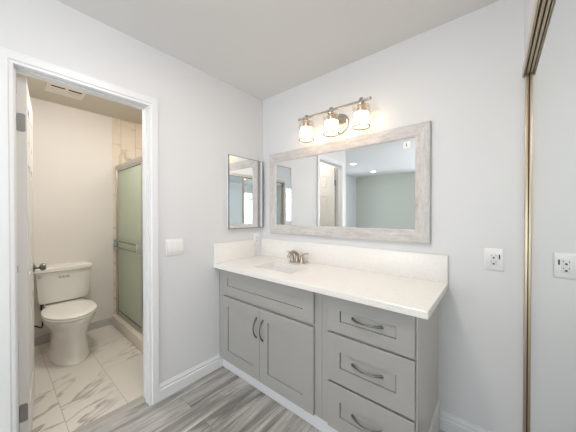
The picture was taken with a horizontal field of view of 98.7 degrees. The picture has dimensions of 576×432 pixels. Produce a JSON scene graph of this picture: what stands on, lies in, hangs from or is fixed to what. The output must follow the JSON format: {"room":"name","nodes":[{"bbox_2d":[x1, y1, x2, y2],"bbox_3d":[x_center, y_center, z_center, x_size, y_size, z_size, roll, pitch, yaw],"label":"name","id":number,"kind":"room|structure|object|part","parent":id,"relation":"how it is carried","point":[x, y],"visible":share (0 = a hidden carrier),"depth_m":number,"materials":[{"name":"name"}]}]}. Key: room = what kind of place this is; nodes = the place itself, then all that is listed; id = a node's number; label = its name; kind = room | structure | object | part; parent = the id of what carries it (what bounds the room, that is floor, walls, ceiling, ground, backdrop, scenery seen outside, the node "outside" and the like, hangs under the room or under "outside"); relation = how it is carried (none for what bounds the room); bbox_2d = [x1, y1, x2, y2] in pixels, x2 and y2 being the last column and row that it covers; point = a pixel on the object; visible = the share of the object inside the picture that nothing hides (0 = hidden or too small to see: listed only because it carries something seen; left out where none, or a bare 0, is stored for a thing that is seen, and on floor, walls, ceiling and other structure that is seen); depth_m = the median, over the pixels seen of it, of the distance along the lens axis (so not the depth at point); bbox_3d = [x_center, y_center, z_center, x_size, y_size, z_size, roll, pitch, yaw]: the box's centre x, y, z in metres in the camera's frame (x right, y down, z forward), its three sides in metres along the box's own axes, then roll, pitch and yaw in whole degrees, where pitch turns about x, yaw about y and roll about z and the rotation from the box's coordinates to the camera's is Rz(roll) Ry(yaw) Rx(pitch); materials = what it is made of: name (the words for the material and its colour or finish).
{"room":"bathroom vanity area","nodes":[
{"label":"bathroom vanity area","id":0,"kind":"room"},
{"bbox_2d":[16,93,141,341],"bbox_3d":[-2.175,0.058,2.912,0.130,2.446,1.820,0,1,40],"label":"wall","id":1,"kind":"structure","parent":0,"point":[73,161],"depth_m":2.69,"materials":[{"name":"white paint"}]},
{"bbox_2d":[18,317,111,350],"bbox_3d":[-1.778,1.246,2.096,1.546,0.082,0.868,0,1,40],"label":"baseboard","id":2,"kind":"structure","parent":1,"relation":"attached to","point":[43,339],"depth_m":2.77,"materials":[{"name":"grey stone"}]},
{"bbox_2d":[0,0,262,383],"bbox_3d":[-0.861,0.067,1.813,0.045,2.446,1.830,0,1,40],"label":"wall","id":3,"kind":"structure","parent":0,"point":[203,119],"depth_m":1.84,"materials":[{"name":"white paint"}]},
{"bbox_2d":[0,46,158,431],"bbox_3d":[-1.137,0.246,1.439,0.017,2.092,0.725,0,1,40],"label":"trim","id":4,"kind":"structure","parent":3,"relation":"attached to","point":[8,57],"depth_m":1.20,"materials":[{"name":"white wood"}]},
{"bbox_2d":[166,238,182,255],"bbox_3d":[-0.827,0.228,1.810,0.011,0.120,0.128,0,1,40],"label":"light switch","id":5,"kind":"object","parent":3,"relation":"attached to","point":[173,246],"visible":1,"depth_m":1.81,"materials":[{"name":"white plastic"}]},
{"bbox_2d":[159,354,222,400],"bbox_3d":[-0.996,1.236,1.614,0.016,0.110,1.338,0,1,40],"label":"baseboard","id":6,"kind":"structure","parent":3,"relation":"attached to","point":[176,383],"depth_m":1.89,"materials":[{"name":"white wood"}]},
{"bbox_2d":[227,154,262,228],"bbox_3d":[-0.390,-0.211,2.306,0.036,0.648,0.414,0,1,40],"label":"medicine cabinet","id":7,"kind":"object","parent":3,"relation":"attached to","point":[244,175],"visible":1,"depth_m":2.27,"materials":[{"name":"silver metal"}]},
{"bbox_2d":[253,233,259,245],"bbox_3d":[-0.308,0.232,2.429,0.008,0.120,0.078,0,1,40],"label":"outlet","id":8,"kind":"object","parent":3,"relation":"attached to","point":[256,237],"visible":0.98,"depth_m":2.42,"materials":[{"name":"white plastic"}]},
{"bbox_2d":[18,324,444,431],"bbox_3d":[-1.755,1.329,0.027,4.500,0.050,5.770,0,1,40],"label":"floor","id":9,"kind":"structure","parent":0,"point":[67,399],"depth_m":1.73,"materials":[{"name":"white stone"}]},
{"bbox_2d":[34,260,96,366],"bbox_3d":[-2.099,0.889,2.324,0.747,0.791,0.481,0,1,40],"label":"toilet","id":10,"kind":"object","parent":9,"relation":"on","point":[61,288],"visible":0.91,"depth_m":2.29,"materials":[{"name":"white ceramic"}]},
{"bbox_2d":[42,297,83,307],"bbox_3d":[-2.280,0.941,2.514,0.210,0.165,0.300,0,1,40],"label":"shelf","id":11,"kind":"object","parent":10,"relation":"attached to","point":[78,298],"depth_m":2.45,"materials":[{"name":"white ceramic"}]},
{"bbox_3d":[-2.272,0.515,2.504,0.247,0.046,0.426,0,1,40],"label":"tank lid","id":12,"kind":"part","parent":10,"relation":"part of","materials":[{"name":"white ceramic"}]},
{"bbox_3d":[-2.276,0.692,2.509,0.228,0.307,0.406,0,1,40],"label":"tank","id":13,"kind":"part","parent":10,"relation":"part of","materials":[{"name":"white ceramic"}]},
{"bbox_3d":[-2.050,1.087,2.321,0.653,0.395,0.374,0,1,40],"label":"bowl","id":14,"kind":"part","parent":10,"relation":"part of","materials":[{"name":"white ceramic"}]},
{"bbox_3d":[-1.999,0.880,2.277,0.534,0.016,0.382,0,1,40],"label":"seat","id":15,"kind":"part","parent":10,"relation":"part of","materials":[{"name":"white plastic"}]},
{"bbox_3d":[-2.002,0.859,2.279,0.538,0.023,0.380,0,1,40],"label":"lid","id":16,"kind":"part","parent":10,"relation":"part of","materials":[{"name":"white plastic"}]},
{"bbox_2d":[72,396,144,431],"bbox_3d":[-1.214,1.297,1.514,0.072,0.030,0.608,0,1,40],"label":"threshold","id":17,"kind":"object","parent":9,"relation":"on","point":[105,418],"depth_m":1.59,"materials":[{"name":"grey stone"}]},
{"bbox_2d":[112,314,142,352],"bbox_3d":[-1.459,1.228,2.458,1.560,0.112,0.097,0,1,40],"label":"shower curb","id":18,"kind":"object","parent":9,"relation":"on","point":[136,338],"depth_m":2.57,"materials":[{"name":"beige tile"}]},
{"bbox_2d":[113,156,142,334],"bbox_3d":[-1.458,0.290,2.452,1.557,1.762,0.089,0,1,40],"label":"shower door","id":19,"kind":"structure","parent":18,"relation":"on","point":[128,243],"depth_m":2.66,"materials":[{"name":"green glass"}]},
{"bbox_3d":[-1.445,1.158,2.474,1.557,0.028,0.050,0,1,40],"label":"sill","id":20,"kind":"part","parent":19,"relation":"part of","materials":[{"name":"beige tile"}]},
{"bbox_2d":[219,269,321,418],"bbox_3d":[-0.045,0.812,1.953,1.023,0.753,0.569,0,1,40],"label":"base cabinet","id":21,"kind":"object","parent":9,"relation":"on","point":[271,332],"visible":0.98,"depth_m":1.67,"materials":[{"name":"grey paint"}]},
{"bbox_3d":[-0.367,0.921,1.913,0.440,0.525,0.019,0,1,40],"label":"door","id":22,"kind":"part","parent":21,"relation":"part of","materials":[{"name":"grey paint"}]},
{"bbox_3d":[-0.239,0.806,1.771,0.017,0.155,0.039,0,1,40],"label":"handle","id":23,"kind":"part","parent":21,"relation":"part of","materials":[{"name":"grey metal"}]},
{"bbox_3d":[-0.189,0.808,1.728,0.017,0.158,0.039,0,1,40],"label":"handle","id":24,"kind":"part","parent":21,"relation":"part of","materials":[{"name":"grey metal"}]},
{"bbox_2d":[223,359,337,431],"bbox_3d":[0.031,1.241,1.633,1.532,0.100,0.014,0,1,40],"label":"baseboard","id":25,"kind":"structure","parent":21,"relation":"attached to","point":[315,421],"depth_m":1.68,"materials":[{"name":"white wood"}]},
{"bbox_3d":[-0.020,0.923,1.621,0.460,0.525,0.019,0,1,40],"label":"door","id":26,"kind":"part","parent":21,"relation":"part of","materials":[{"name":"grey paint"}]},
{"bbox_2d":[214,239,447,319],"bbox_3d":[0.169,0.334,1.771,1.585,0.202,0.569,0,1,40],"label":"countertop","id":27,"kind":"structure","parent":21,"relation":"on","point":[414,284],"depth_m":1.64,"materials":[{"name":"white stone"}]},
{"bbox_2d":[264,266,300,273],"bbox_3d":[-0.053,0.503,1.934,0.414,0.138,0.272,0,1,40],"label":"sink","id":28,"kind":"object","parent":27,"relation":"in","point":[275,268],"visible":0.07,"depth_m":2.08,"materials":[{"name":"white ceramic"}]},
{"bbox_2d":[287,250,308,263],"bbox_3d":[0.072,0.341,2.112,0.179,0.111,0.179,0,0,-7],"label":"faucet","id":29,"kind":"object","parent":27,"relation":"on","point":[296,260],"visible":1,"depth_m":2.07,"materials":[{"name":"silver metal"}]},
{"bbox_3d":[0.043,0.334,2.071,0.040,0.096,0.143,0,1,40],"label":"spout","id":30,"kind":"part","parent":29,"relation":"part of","materials":[{"name":"silver metal"}]},
{"bbox_3d":[0.077,0.388,2.111,0.156,0.017,0.054,0,1,40],"label":"plate","id":31,"kind":"part","parent":29,"relation":"part of","materials":[{"name":"silver metal"}]},
{"bbox_3d":[0.134,0.345,2.063,0.084,0.076,0.037,0,1,40],"label":"handle","id":32,"kind":"part","parent":29,"relation":"part of","materials":[{"name":"silver metal"}]},
{"bbox_2d":[322,294,437,431],"bbox_3d":[0.544,0.816,1.462,0.507,0.753,0.562,0,1,40],"label":"base cabinet","id":33,"kind":"object","parent":9,"relation":"on","point":[380,366],"visible":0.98,"depth_m":1.26,"materials":[{"name":"grey paint"}]},
{"bbox_3d":[0.391,1.062,1.251,0.169,0.017,0.040,0,1,40],"label":"handle","id":34,"kind":"part","parent":33,"relation":"part of","materials":[{"name":"grey metal"}]},
{"bbox_3d":[0.391,0.789,1.249,0.169,0.017,0.040,0,1,40],"label":"handle","id":35,"kind":"part","parent":33,"relation":"part of","materials":[{"name":"grey metal"}]},
{"bbox_3d":[0.391,0.546,1.247,0.169,0.017,0.040,0,1,40],"label":"handle","id":36,"kind":"part","parent":33,"relation":"part of","materials":[{"name":"grey metal"}]},
{"bbox_3d":[0.403,1.062,1.266,0.452,0.253,0.019,0,1,40],"label":"drawer","id":37,"kind":"part","parent":33,"relation":"part of","materials":[{"name":"grey paint"}]},
{"bbox_3d":[0.403,0.789,1.264,0.452,0.265,0.019,0,1,40],"label":"drawer","id":38,"kind":"part","parent":33,"relation":"part of","materials":[{"name":"grey paint"}]},
{"bbox_3d":[0.403,0.546,1.262,0.452,0.195,0.019,0,1,40],"label":"drawer","id":39,"kind":"part","parent":33,"relation":"part of","materials":[{"name":"grey paint"}]},
{"bbox_3d":[0.751,0.817,1.319,0.005,0.753,0.515,0,1,40],"label":"panel","id":40,"kind":"part","parent":33,"relation":"part of","materials":[{"name":"grey laminate"}]},
{"bbox_2d":[428,400,439,431],"bbox_3d":[0.771,1.211,1.331,0.012,0.165,0.477,0,1,40],"label":"baseboard","id":41,"kind":"structure","parent":33,"relation":"attached to","point":[434,426],"depth_m":1.42,"materials":[{"name":"white wood"}]},
{"bbox_3d":[0.440,1.295,0.295,0.098,0.012,2.488,0,1,40],"label":"floor track","id":42,"kind":"object","parent":9,"relation":"on","visible":0},
{"bbox_2d":[523,0,575,431],"bbox_3d":[0.786,0.277,0.749,0.021,2.010,1.331,0,1,40],"label":"closet door","id":43,"kind":"structure","parent":42,"relation":"on","point":[549,325],"depth_m":0.73,"materials":[{"name":"white mirror"}]},
{"bbox_3d":[0.787,-0.715,0.740,0.019,0.026,1.279,0,1,40],"label":"rail","id":44,"kind":"part","parent":43,"relation":"part of","materials":[{"name":"beige metal"}]},
{"bbox_2d":[16,0,499,124],"bbox_3d":[-1.723,-1.192,0.045,4.500,0.100,5.870,0,1,40],"label":"ceiling","id":45,"kind":"structure","parent":0,"point":[264,49],"depth_m":1.55,"materials":[{"name":"white paint"}]},
{"bbox_2d":[44,82,86,99],"bbox_3d":[-2.066,-1.156,2.297,0.225,0.006,0.265,0,1,40],"label":"ceiling vent","id":46,"kind":"object","parent":45,"relation":"in","point":[50,87],"visible":0.98,"depth_m":2.29,"materials":[{"name":"white plastic"}]},
{"bbox_2d":[263,0,524,431],"bbox_3d":[0.798,0.068,1.691,2.750,2.446,0.120,0,1,40],"label":"wall","id":47,"kind":"structure","parent":0,"point":[463,75],"depth_m":1.43,"materials":[{"name":"white paint"}]},
{"bbox_2d":[298,96,371,142],"bbox_3d":[0.340,-0.712,1.873,0.616,0.207,0.180,0,1,40],"label":"vanity light","id":48,"kind":"object","parent":47,"relation":"attached to","point":[335,123],"visible":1,"depth_m":1.82,"materials":[{"name":"white glass"}]},
{"bbox_2d":[299,115,313,142],"bbox_3d":[0.148,-0.713,1.996,0.122,0.207,0.122,0,1,40],"label":"shade","id":49,"kind":"object","parent":48,"relation":"attached to","point":[305,132],"depth_m":1.97,"materials":[{"name":"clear glass"}]},
{"bbox_2d":[323,107,338,136],"bbox_3d":[0.323,-0.711,1.849,0.122,0.207,0.122,0,1,40],"label":"shade","id":50,"kind":"object","parent":48,"relation":"attached to","point":[331,125],"depth_m":1.82,"materials":[{"name":"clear glass"}]},
{"bbox_2d":[352,97,370,129],"bbox_3d":[0.503,-0.710,1.697,0.122,0.207,0.122,0,1,40],"label":"shade","id":51,"kind":"object","parent":48,"relation":"attached to","point":[361,117],"depth_m":1.67,"materials":[{"name":"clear glass"}]},
{"bbox_2d":[269,120,430,243],"bbox_3d":[0.351,-0.210,1.966,1.377,0.759,0.026,0,1,40],"label":"wall mirror","id":52,"kind":"object","parent":47,"relation":"attached to","point":[376,185],"visible":1,"depth_m":1.82,"materials":[{"name":"grey wood"}]},
{"bbox_2d":[276,138,414,229],"bbox_3d":[0.353,-0.210,1.968,1.213,0.595,0.006,0,1,40],"label":"mirror glass","id":53,"kind":"object","parent":52,"relation":"attached to","point":[369,185],"depth_m":1.86,"materials":[{"name":"silver mirror"}]},
{"bbox_2d":[262,239,447,283],"bbox_3d":[0.346,0.315,1.981,1.585,0.167,0.019,0,1,40],"label":"backsplash","id":54,"kind":"structure","parent":47,"relation":"attached to","point":[422,266],"depth_m":1.77,"materials":[{"name":"white stone"}]},
{"bbox_2d":[440,410,489,431],"bbox_3d":[1.064,1.238,1.387,0.363,0.110,0.016,0,1,40],"label":"baseboard","id":55,"kind":"structure","parent":47,"relation":"attached to","point":[448,422],"depth_m":1.45,"materials":[{"name":"white"}]},
{"bbox_2d":[484,248,503,271],"bbox_3d":[1.116,0.236,1.340,0.081,0.120,0.009,0,1,40],"label":"outlet","id":56,"kind":"object","parent":47,"relation":"attached to","point":[493,258],"visible":1,"depth_m":1.34,"materials":[{"name":"white plastic"}]},
{"bbox_2d":[490,253,497,265],"bbox_3d":[1.114,0.236,1.338,0.034,0.067,0.003,0,1,40],"label":"receptacle","id":57,"kind":"object","parent":56,"relation":"attached to","point":[493,256],"depth_m":1.34,"materials":[{"name":"grey plastic"}]},
{"bbox_2d":[524,0,534,57],"bbox_3d":[-0.569,0.088,-0.917,0.100,2.446,5.630,0,1,40],"label":"wall","id":58,"kind":"structure","parent":0,"point":[529,4],"depth_m":1.14,"materials":[{"name":"white paint"}]},
{"bbox_2d":[522,0,540,77],"bbox_3d":[0.438,-0.723,0.280,0.103,0.050,2.488,0,1,40],"label":"closet track","id":59,"kind":"object","parent":58,"relation":"attached to","point":[537,2],"visible":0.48,"depth_m":0.97,"materials":[{"name":"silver metal"}]},
{"bbox_3d":[-0.899,0.066,1.838,0.045,2.446,1.820,0,1,40],"label":"wall","id":60,"kind":"structure","parent":0,"visible":0},
{"bbox_2d":[16,76,45,431],"bbox_3d":[-1.580,0.275,1.528,0.602,2.002,0.168,0,1,40],"label":"door","id":61,"kind":"structure","parent":60,"relation":"in","point":[26,267],"depth_m":1.30,"materials":[{"name":"white paint"}]},
{"bbox_3d":[-1.724,0.355,1.717,0.064,0.060,0.060,0,1,-44],"label":"knob","id":62,"kind":"part","parent":61,"relation":"part of","materials":[{"name":"grey metal"}]},
{"bbox_2d":[22,74,143,387],"bbox_3d":[-1.218,0.246,1.508,0.017,2.092,0.725,0,1,40],"label":"trim","id":63,"kind":"structure","parent":60,"relation":"attached to","point":[22,74],"depth_m":1.74,"materials":[{"name":"white wood"}]}
]}

